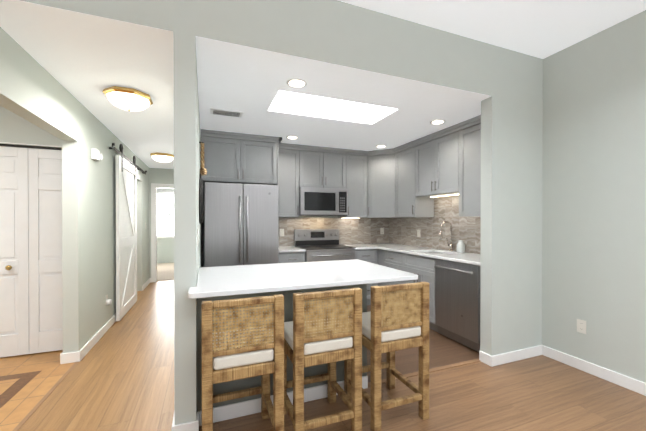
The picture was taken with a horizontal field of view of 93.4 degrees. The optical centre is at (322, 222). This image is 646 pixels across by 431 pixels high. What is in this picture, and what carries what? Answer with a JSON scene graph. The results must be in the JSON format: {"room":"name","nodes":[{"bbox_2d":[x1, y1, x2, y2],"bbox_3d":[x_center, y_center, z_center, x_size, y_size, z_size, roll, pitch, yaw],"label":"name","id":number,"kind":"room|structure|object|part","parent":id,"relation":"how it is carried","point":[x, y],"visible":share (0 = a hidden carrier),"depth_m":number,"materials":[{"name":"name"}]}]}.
{"room":"kitchen","nodes":[
{"label":"kitchen","id":0,"kind":"room"},
{"bbox_2d":[0,0,645,424],"bbox_3d":[-1.883,-0.152,3.184,7.632,2.900,13.860,0,0,-21],"label":"wall","id":1,"kind":"structure","parent":0,"point":[562,192],"depth_m":2.63,"materials":[{"name":"grey paint"}]},
{"bbox_2d":[0,142,61,149],"bbox_3d":[-2.874,0.271,2.975,0.780,2.057,0.090,0,0,-21],"label":"door frame","id":2,"kind":"structure","parent":1,"relation":"attached to","point":[8,144],"depth_m":2.95,"materials":[{"name":"white wood"}]},
{"bbox_2d":[0,146,62,357],"bbox_3d":[-2.867,0.282,2.954,0.739,2.011,0.082,0,0,-21],"label":"bifold closet door","id":3,"kind":"structure","parent":1,"relation":"in","point":[31,314],"depth_m":2.97,"materials":[{"name":"white wood"}]},
{"bbox_2d":[60,352,75,363],"bbox_3d":[-2.442,1.252,2.934,0.039,0.095,0.315,0,0,-21],"label":"baseboard","id":4,"kind":"structure","parent":1,"relation":"attached to","point":[65,358],"depth_m":2.80,"materials":[{"name":"white wood"}]},
{"bbox_2d":[76,313,115,361],"bbox_3d":[-2.692,1.247,3.915,0.015,0.095,2.325,0,0,-21],"label":"baseboard","id":5,"kind":"structure","parent":1,"relation":"attached to","point":[89,345],"depth_m":3.21,"materials":[{"name":"white wood"}]},
{"bbox_2d":[91,148,102,160],"bbox_3d":[-2.418,-0.717,3.256,0.054,0.110,0.188,0,0,-21],"label":"door chime","id":6,"kind":"object","parent":1,"relation":"attached to","point":[96,155],"visible":1,"depth_m":3.19,"materials":[{"name":"white plastic"}]},
{"bbox_2d":[106,294,111,304],"bbox_3d":[-2.573,0.928,3.652,0.045,0.120,0.072,0,0,-21],"label":"outlet","id":7,"kind":"object","parent":1,"relation":"attached to","point":[108,301],"visible":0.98,"depth_m":3.63,"materials":[{"name":"white plastic"}]},
{"bbox_2d":[109,143,146,320],"bbox_3d":[-2.982,0.115,4.760,0.084,2.319,2.250,0,0,-21],"label":"barn door","id":8,"kind":"structure","parent":1,"relation":"in","point":[126,240],"depth_m":4.29,"materials":[{"name":"white wood"}]},
{"bbox_3d":[-2.982,-0.860,4.754,0.084,0.369,2.250,0,0,-21],"label":"barn door rail hardware","id":9,"kind":"part","parent":8,"relation":"part of","materials":[{"name":"black metal"}]},
{"bbox_2d":[142,278,150,290],"bbox_3d":[-3.530,1.235,6.092,0.024,0.095,0.820,0,0,-21],"label":"baseboard","id":10,"kind":"structure","parent":1,"relation":"attached to","point":[148,281],"depth_m":6.05,"materials":[{"name":"white wood"}]},
{"bbox_2d":[151,183,173,281],"bbox_3d":[-3.262,0.224,6.685,0.890,2.110,0.138,0,0,-21],"label":"door frame","id":11,"kind":"structure","parent":1,"relation":"attached to","point":[154,189],"depth_m":6.48,"materials":[{"name":"white wood"}]},
{"bbox_2d":[157,193,173,237],"bbox_3d":[-4.726,-0.236,9.370,1.140,1.440,0.060,0,0,-21],"label":"room window","id":12,"kind":"structure","parent":1,"relation":"in","point":[165,215],"depth_m":9.33,"materials":[{"name":"white glass"}]},
{"bbox_2d":[172,410,183,430],"bbox_3d":[-1.848,1.245,4.307,0.037,0.095,5.365,0,0,-21],"label":"baseboard","id":13,"kind":"structure","parent":1,"relation":"attached to","point":[180,427],"depth_m":1.82,"materials":[{"name":"white wood"}]},
{"bbox_2d":[199,142,206,223],"bbox_3d":[-1.143,-0.376,2.901,0.070,0.780,0.428,0,0,-21],"label":"decor","id":14,"kind":"object","parent":1,"relation":"hanging from","point":[203,171],"visible":1,"depth_m":2.82,"materials":[{"name":"black metal"}]},
{"bbox_2d":[201,131,276,185],"bbox_3d":[-1.179,-0.813,4.223,0.958,0.590,0.620,0,0,-21],"label":"upper cabinet","id":15,"kind":"object","parent":1,"relation":"attached to","point":[241,159],"depth_m":3.93,"materials":[{"name":"grey wood"}]},
{"bbox_2d":[192,376,367,430],"bbox_3d":[-0.228,1.257,2.169,1.242,0.095,0.018,0,0,-21],"label":"baseboard","id":16,"kind":"structure","parent":1,"relation":"attached to","point":[235,410],"depth_m":2.06,"materials":[{"name":"white wood"}]},
{"bbox_2d":[277,143,304,217],"bbox_3d":[-0.558,-0.593,4.620,0.439,1.035,0.330,0,0,-21],"label":"upper cabinet","id":17,"kind":"object","parent":1,"relation":"attached to","point":[290,160],"depth_m":4.48,"materials":[{"name":"grey wood"}]},
{"bbox_2d":[305,147,340,188],"bbox_3d":[-0.053,-0.818,4.815,0.764,0.586,0.330,0,0,-21],"label":"upper cabinet","id":18,"kind":"object","parent":1,"relation":"attached to","point":[322,165],"depth_m":4.65,"materials":[{"name":"grey wood"}]},
{"bbox_2d":[299,187,347,215],"bbox_3d":[-0.034,-0.313,4.770,0.762,0.420,0.429,0,0,-21],"label":"microwave","id":19,"kind":"object","parent":18,"relation":"attached to","point":[314,201],"visible":1,"depth_m":4.60,"materials":[{"name":"metal"}]},
{"bbox_2d":[279,218,386,245],"bbox_3d":[0.173,0.148,5.082,2.130,0.449,0.007,0,0,-21],"label":"tile backsplash","id":20,"kind":"structure","parent":1,"relation":"attached to","point":[351,230],"depth_m":5.15,"materials":[{"name":"beige tile"}]},
{"bbox_2d":[338,151,364,217],"bbox_3d":[0.488,-0.595,5.002,0.494,1.035,0.374,0,0,-21],"label":"upper cabinet","id":21,"kind":"object","parent":1,"relation":"attached to","point":[352,162],"depth_m":4.86,"materials":[{"name":"grey wood"}]},
{"bbox_2d":[365,148,392,217],"bbox_3d":[0.997,-0.595,5.016,0.692,1.035,0.716,0,0,-21],"label":"upper cabinet","id":22,"kind":"object","parent":1,"relation":"attached to","point":[378,163],"depth_m":4.86,"materials":[{"name":"grey wood"}]},
{"bbox_2d":[393,139,433,217],"bbox_3d":[1.346,-0.592,4.561,0.370,1.035,0.615,0,0,-21],"label":"upper cabinet","id":23,"kind":"object","parent":1,"relation":"attached to","point":[408,179],"depth_m":4.46,"materials":[{"name":"grey wood"}]},
{"bbox_2d":[387,195,480,253],"bbox_3d":[1.647,0.008,4.292,0.008,0.738,2.546,0,0,-21],"label":"tile backsplash","id":24,"kind":"structure","parent":1,"relation":"attached to","point":[465,229],"depth_m":4.27,"materials":[{"name":"beige tile"}]},
{"bbox_2d":[417,127,456,198],"bbox_3d":[1.596,-0.734,3.972,0.330,0.745,0.778,0,0,-21],"label":"upper cabinet","id":25,"kind":"object","parent":1,"relation":"attached to","point":[436,155],"depth_m":3.87,"materials":[{"name":"grey wood"}]},
{"bbox_2d":[430,194,458,197],"bbox_3d":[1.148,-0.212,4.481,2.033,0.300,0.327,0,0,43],"label":"under-cabinet light","id":26,"kind":"object","parent":25,"relation":"attached to","point":[444,195],"visible":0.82,"depth_m":4.04,"materials":[{"name":"beige plastic"}]},
{"bbox_2d":[457,119,480,216],"bbox_3d":[1.807,-0.586,3.426,0.330,1.035,0.510,0,0,-21],"label":"upper cabinet","id":27,"kind":"object","parent":1,"relation":"attached to","point":[469,134],"depth_m":3.41,"materials":[{"name":"grey wood"}]},
{"bbox_2d":[488,345,543,366],"bbox_3d":[1.821,1.253,2.859,0.661,0.095,0.023,0,0,-21],"label":"baseboard","id":28,"kind":"structure","parent":1,"relation":"attached to","point":[525,353],"depth_m":2.84,"materials":[{"name":"white wood"}]},
{"bbox_2d":[577,319,585,333],"bbox_3d":[2.275,0.916,2.677,0.008,0.115,0.072,0,0,-21],"label":"outlet","id":29,"kind":"object","parent":1,"relation":"attached to","point":[581,326],"visible":1,"depth_m":2.67,"materials":[{"name":"white plastic"}]},
{"bbox_2d":[544,346,645,395],"bbox_3d":[3.105,1.266,0.529,0.015,0.095,5.290,0,0,-21],"label":"baseboard","id":30,"kind":"structure","parent":1,"relation":"attached to","point":[627,382],"depth_m":2.55,"materials":[{"name":"white wood"}]},
{"bbox_2d":[0,0,645,168],"bbox_3d":[-1.883,-1.400,3.177,7.632,0.522,13.860,0,0,-21],"label":"ceiling","id":31,"kind":"structure","parent":0,"point":[84,59],"depth_m":2.47,"materials":[{"name":"white paint"}]},
{"bbox_2d":[102,86,152,111],"bbox_3d":[-1.730,-1.064,2.712,0.360,0.150,0.360,0,0,-21],"label":"light","id":32,"kind":"object","parent":31,"relation":"attached to","point":[129,99],"visible":1,"depth_m":2.61,"materials":[{"name":"white glass"}]},
{"bbox_2d":[150,152,173,162],"bbox_3d":[-2.728,-1.078,5.178,0.360,0.150,0.360,0,0,-21],"label":"light","id":33,"kind":"object","parent":31,"relation":"attached to","point":[162,157],"visible":1,"depth_m":5.07,"materials":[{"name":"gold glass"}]},
{"bbox_2d":[210,108,242,117],"bbox_3d":[-1.004,-1.137,3.165,0.320,0.009,0.170,0,0,-21],"label":"ceiling vent","id":34,"kind":"object","parent":31,"relation":"in","point":[223,112],"visible":1,"depth_m":3.14,"materials":[{"name":"metal"}]},
{"bbox_2d":[286,136,298,138],"bbox_3d":[-0.413,-1.144,4.102,0.170,0.006,0.170,0,0,-21],"label":"recessed light","id":35,"kind":"object","parent":31,"relation":"in","point":[292,137],"visible":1,"depth_m":4.09,"materials":[{"name":"beige plastic"}]},
{"bbox_2d":[286,78,306,87],"bbox_3d":[-0.215,-1.135,2.484,0.170,0.006,0.170,0,0,-21],"label":"recessed light","id":36,"kind":"object","parent":31,"relation":"in","point":[296,83],"visible":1,"depth_m":2.48,"materials":[{"name":"beige plastic"}]},
{"bbox_2d":[430,119,445,123],"bbox_3d":[1.305,-1.140,3.459,0.170,0.006,0.170,0,0,-21],"label":"recessed light","id":37,"kind":"object","parent":31,"relation":"in","point":[439,121],"visible":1,"depth_m":3.43,"materials":[{"name":"beige plastic"}]},
{"bbox_2d":[0,280,645,430],"bbox_3d":[-1.939,1.323,3.171,7.512,0.050,13.860,0,0,-21],"label":"floor","id":38,"kind":"structure","parent":0,"point":[540,393],"depth_m":2.32,"materials":[{"name":"brown wood"}]},
{"bbox_2d":[0,371,40,407],"bbox_3d":[-2.819,1.304,1.939,1.180,0.003,1.100,0,0,-21],"label":"inlay","id":39,"kind":"object","parent":38,"relation":"on","point":[11,386],"visible":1,"depth_m":2.45,"materials":[{"name":"wood"}]},
{"bbox_2d":[157,263,173,280],"bbox_3d":[-3.861,1.264,8.143,2.680,0.012,2.998,0,0,-21],"label":"carpet floor","id":40,"kind":"structure","parent":38,"relation":"on","point":[165,271],"depth_m":7.79,"materials":[{"name":"beige carpet"}]},
{"bbox_2d":[204,182,278,266],"bbox_3d":[-1.123,0.403,4.130,0.905,1.780,0.791,0,0,-21],"label":"refrigerator","id":41,"kind":"object","parent":38,"relation":"on","point":[241,224],"visible":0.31,"depth_m":3.79,"materials":[{"name":"metal"}]},
{"bbox_3d":[-0.991,0.145,3.789,0.705,1.062,0.063,0,0,-21],"label":"handle","id":42,"kind":"part","parent":41,"relation":"part of","materials":[{"name":"metal"}]},
{"bbox_2d":[201,294,283,430],"bbox_3d":[-0.485,0.854,1.790,0.420,0.905,0.440,0,0,-21],"label":"counter stool","id":43,"kind":"object","parent":38,"relation":"on","point":[235,353],"visible":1,"depth_m":1.61,"materials":[{"name":"wicker"}]},
{"bbox_3d":[-0.486,0.721,1.791,0.400,0.069,0.420,0,0,-21],"label":"seat","id":44,"kind":"part","parent":43,"relation":"part of","materials":[{"name":"fabric"}]},
{"bbox_2d":[13,358,479,430],"bbox_3d":[-0.111,1.300,2.103,3.559,0.008,2.950,0,0,-21],"label":"transition strip","id":45,"kind":"object","parent":38,"relation":"on","point":[32,411],"depth_m":2.55,"materials":[{"name":"brown wood"}]},
{"bbox_2d":[197,284,366,411],"bbox_3d":[-0.351,0.861,2.486,1.240,0.883,0.664,0,0,-21],"label":"base cabinet","id":46,"kind":"object","parent":38,"relation":"on","point":[235,385],"visible":0.1,"depth_m":2.10,"materials":[{"name":"grey wood"}]},
{"bbox_2d":[188,259,417,298],"bbox_3d":[-0.192,0.404,2.418,1.570,0.030,0.995,0,0,-21],"label":"countertop","id":47,"kind":"structure","parent":46,"relation":"on","point":[233,280],"depth_m":2.19,"materials":[{"name":"white stone"}]},
{"bbox_2d":[279,252,304,262],"bbox_3d":[-0.536,0.850,4.487,0.380,0.883,0.610,0,0,-21],"label":"base cabinet","id":48,"kind":"object","parent":38,"relation":"on","point":[284,257],"depth_m":4.20,"materials":[{"name":"grey wood"}]},
{"bbox_2d":[279,246,305,252],"bbox_3d":[-0.530,0.392,4.472,0.380,0.030,0.635,0,0,-21],"label":"countertop","id":49,"kind":"structure","parent":48,"relation":"on","point":[281,248],"depth_m":4.23,"materials":[{"name":"white stone"}]},
{"bbox_2d":[284,287,361,430],"bbox_3d":[-0.037,0.853,1.964,0.420,0.905,0.440,0,0,-21],"label":"counter stool","id":50,"kind":"object","parent":38,"relation":"on","point":[330,340],"visible":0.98,"depth_m":1.79,"materials":[{"name":"wicker"}]},
{"bbox_3d":[-0.038,0.720,1.965,0.400,0.069,0.420,0,0,-21],"label":"seat","id":51,"kind":"part","parent":50,"relation":"part of","materials":[{"name":"fabric"}]},
{"bbox_2d":[294,229,355,261],"bbox_3d":[0.023,0.703,4.629,0.760,1.175,0.712,0,0,-21],"label":"range","id":52,"kind":"object","parent":38,"relation":"on","point":[320,244],"visible":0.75,"depth_m":4.77,"materials":[{"name":"metal"}]},
{"bbox_3d":[0.042,0.328,4.604,0.692,0.299,0.657,0,0,-21],"label":"knob","id":53,"kind":"part","parent":52,"relation":"part of","materials":[{"name":"metal"}]},
{"bbox_2d":[356,249,374,304],"bbox_3d":[0.553,0.847,4.909,0.424,0.883,0.610,0,0,-21],"label":"base cabinet","id":54,"kind":"object","parent":38,"relation":"on","point":[368,255],"depth_m":4.64,"materials":[{"name":"grey wood"}]},
{"bbox_2d":[339,244,376,249],"bbox_3d":[0.525,0.390,4.880,0.356,0.030,0.639,0,0,-21],"label":"countertop","id":55,"kind":"structure","parent":54,"relation":"on","point":[357,246],"depth_m":4.72,"materials":[{"name":"white stone"}]},
{"bbox_2d":[344,282,428,430],"bbox_3d":[0.432,0.852,2.145,0.420,0.905,0.440,0,0,-21],"label":"counter stool","id":56,"kind":"object","parent":38,"relation":"on","point":[402,323],"visible":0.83,"depth_m":1.97,"materials":[{"name":"wicker"}]},
{"bbox_3d":[0.431,0.719,2.146,0.400,0.069,0.420,0,0,-21],"label":"seat","id":57,"kind":"part","parent":56,"relation":"part of","materials":[{"name":"fabric"}]},
{"bbox_2d":[383,250,402,308],"bbox_3d":[1.285,0.850,4.396,0.610,0.884,0.538,0,0,-21],"label":"base cabinet","id":58,"kind":"object","parent":38,"relation":"on","point":[391,259],"depth_m":4.31,"materials":[{"name":"grey wood"}]},
{"bbox_2d":[403,252,446,331],"bbox_3d":[1.470,0.852,3.917,0.610,0.884,0.608,0,0,-21],"label":"base cabinet","id":59,"kind":"object","parent":38,"relation":"on","point":[422,268],"depth_m":3.70,"materials":[{"name":"grey wood"}]},
{"bbox_2d":[365,243,479,265],"bbox_3d":[1.352,0.394,4.179,0.639,0.030,2.544,0,0,-21],"label":"countertop","id":60,"kind":"structure","parent":59,"relation":"on","point":[469,258],"depth_m":3.88,"materials":[{"name":"white stone"}]},
{"bbox_2d":[439,221,452,250],"bbox_3d":[1.607,0.181,4.002,0.219,0.397,0.101,0,0,-21],"label":"faucet","id":61,"kind":"object","parent":60,"relation":"on","point":[450,245],"visible":1,"depth_m":4.00,"materials":[{"name":"silver metal"}]},
{"bbox_2d":[457,240,464,252],"bbox_3d":[1.734,0.303,3.826,0.100,0.155,0.100,0,0,-21],"label":"decorative jar","id":62,"kind":"object","parent":60,"relation":"on","point":[460,246],"visible":1,"depth_m":3.79,"materials":[{"name":"ceramic"}]},
{"bbox_2d":[434,259,479,352],"bbox_3d":[1.652,0.859,3.336,0.635,0.878,0.594,0,0,-21],"label":"dishwasher","id":63,"kind":"object","parent":38,"relation":"on","point":[457,301],"visible":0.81,"depth_m":3.19,"materials":[{"name":"metal"}]},
{"bbox_3d":[1.380,0.734,3.230,0.052,0.492,0.520,0,0,-21],"label":"handle","id":64,"kind":"part","parent":63,"relation":"part of","materials":[{"name":"metal"}]}
]}

